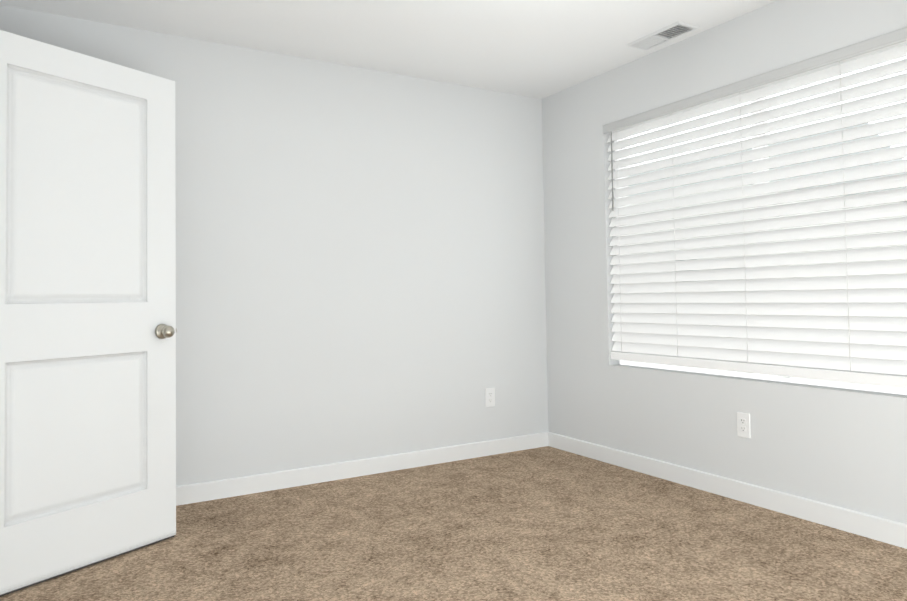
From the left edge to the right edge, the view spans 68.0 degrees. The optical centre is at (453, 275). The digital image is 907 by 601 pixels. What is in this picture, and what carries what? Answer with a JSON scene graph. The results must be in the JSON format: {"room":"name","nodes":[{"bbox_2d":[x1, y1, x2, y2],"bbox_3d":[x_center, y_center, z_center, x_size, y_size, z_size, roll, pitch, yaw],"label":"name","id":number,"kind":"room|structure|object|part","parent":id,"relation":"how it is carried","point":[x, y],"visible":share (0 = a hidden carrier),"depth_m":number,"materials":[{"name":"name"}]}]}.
{"room":"empty bedroom","nodes":[
{"label":"empty bedroom","id":0,"kind":"room"},
{"bbox_2d":[0,5,547,485],"bbox_3d":[-0.818,-0.034,3.977,3.688,2.440,0.200,0,-2,-31],"label":"wall","id":1,"kind":"structure","parent":0,"point":[360,263],"depth_m":3.95,"materials":[{"name":"paint"}]},
{"bbox_2d":[176,432,547,505],"bbox_3d":[-0.745,1.134,3.846,3.288,0.095,0.014,0,-2,-31],"label":"baseboard","id":2,"kind":"structure","parent":1,"relation":"attached to","point":[217,489],"depth_m":3.92,"materials":[{"name":"white wood"}]},
{"bbox_2d":[485,388,494,406],"bbox_3d":[0.244,0.809,4.453,0.072,0.122,0.008,0,-2,-31],"label":"electrical outlet","id":3,"kind":"object","parent":1,"relation":"attached to","point":[490,396],"visible":1,"depth_m":4.45,"materials":[{"name":"white plastic"}]},
{"bbox_2d":[0,0,776,98],"bbox_3d":[0.278,-1.382,2.146,3.688,0.100,4.564,0,-2,-31],"label":"ceiling","id":4,"kind":"structure","parent":0,"point":[540,49],"depth_m":3.49,"materials":[{"name":"paint"}]},
{"bbox_2d":[626,21,698,49],"bbox_3d":[1.128,-1.290,3.642,0.165,0.012,0.375,0,-2,-31],"label":"ceiling vent","id":5,"kind":"object","parent":4,"relation":"in","point":[664,34],"visible":1,"depth_m":3.62,"materials":[{"name":"white metal"}]},
{"bbox_2d":[0,446,906,600],"bbox_3d":[0.318,1.156,2.061,3.688,0.100,4.564,0,-2,-31],"label":"floor","id":6,"kind":"structure","parent":0,"point":[547,523],"depth_m":2.79,"materials":[{"name":"beige carpet"}]},
{"bbox_2d":[542,0,906,523],"bbox_3d":[1.796,-0.107,2.996,0.200,2.440,4.164,0,-2,-31],"label":"wall","id":7,"kind":"structure","parent":0,"point":[842,447],"depth_m":3.64,"materials":[{"name":"paint"}]},
{"bbox_2d":[548,432,906,548],"bbox_3d":[1.726,1.064,2.897,0.014,0.095,4.150,0,-2,-31],"label":"baseboard","id":8,"kind":"structure","parent":7,"relation":"attached to","point":[884,530],"depth_m":3.32,"materials":[{"name":"white wood"}]},
{"bbox_2d":[737,412,750,437],"bbox_3d":[1.452,0.750,3.365,0.008,0.122,0.072,0,-2,-31],"label":"electrical outlet","id":9,"kind":"object","parent":7,"relation":"attached to","point":[743,424],"visible":1,"depth_m":3.36,"materials":[{"name":"white plastic"}]},
{"bbox_2d":[614,46,906,394],"bbox_3d":[1.575,-0.228,3.421,0.075,1.507,1.990,0,-2,-31],"label":"window","id":10,"kind":"structure","parent":7,"relation":"in","point":[789,380],"depth_m":3.40,"materials":[{"name":"white plastic"}]},
{"bbox_2d":[603,27,906,387],"bbox_3d":[1.489,-0.245,3.370,0.072,1.474,1.988,0,-2,-31],"label":"window blind","id":11,"kind":"object","parent":10,"relation":"attached to","point":[819,323],"visible":1,"depth_m":3.26,"materials":[{"name":"white plastic"}]},
{"bbox_3d":[-1.200,-0.119,1.211,0.200,2.440,4.164,0,-2,-31],"label":"wall","id":12,"kind":"structure","parent":0,"visible":0},
{"bbox_2d":[0,30,176,594],"bbox_3d":[-1.482,0.128,2.678,0.175,2.030,0.841,-2,-2,33],"label":"door","id":13,"kind":"structure","parent":12,"relation":"in","point":[88,330],"depth_m":2.67,"materials":[{"name":"white wood"}]},
{"bbox_2d":[0,535,173,596],"bbox_3d":[-1.469,1.147,2.640,0.023,0.009,0.822,-2,-2,33],"label":"door sweep","id":14,"kind":"object","parent":13,"relation":"attached to","point":[83,567],"depth_m":2.63,"materials":[{"name":"grey"}]},
{"bbox_3d":[-1.283,0.248,2.981,0.175,0.065,0.112,-2,-2,33],"label":"knob","id":15,"kind":"part","parent":13,"relation":"part of","materials":[{"name":"silver metal"}]},
{"label":"outside","id":16,"kind":"structure","parent":0,"visible":0},
{"bbox_3d":[37.677,4.492,28.110,86.390,0.200,90.000,0,-2,-31],"label":"ground","id":17,"kind":"structure","parent":16,"visible":0},
{"bbox_2d":[628,123,906,377],"bbox_3d":[7.938,0.376,19.821,8.600,8.400,8.100,0,-2,-31],"label":"house","id":18,"kind":"structure","parent":17,"relation":"on","point":[774,217],"depth_m":16.25,"materials":[{"name":"white"}]},
{"bbox_2d":[788,259,906,389],"bbox_3d":[15.169,1.873,11.777,10.400,4.650,13.400,0,-2,-31],"label":"house","id":19,"kind":"structure","parent":17,"relation":"on","point":[903,259],"depth_m":14.05,"materials":[{"name":"white"}]}
]}

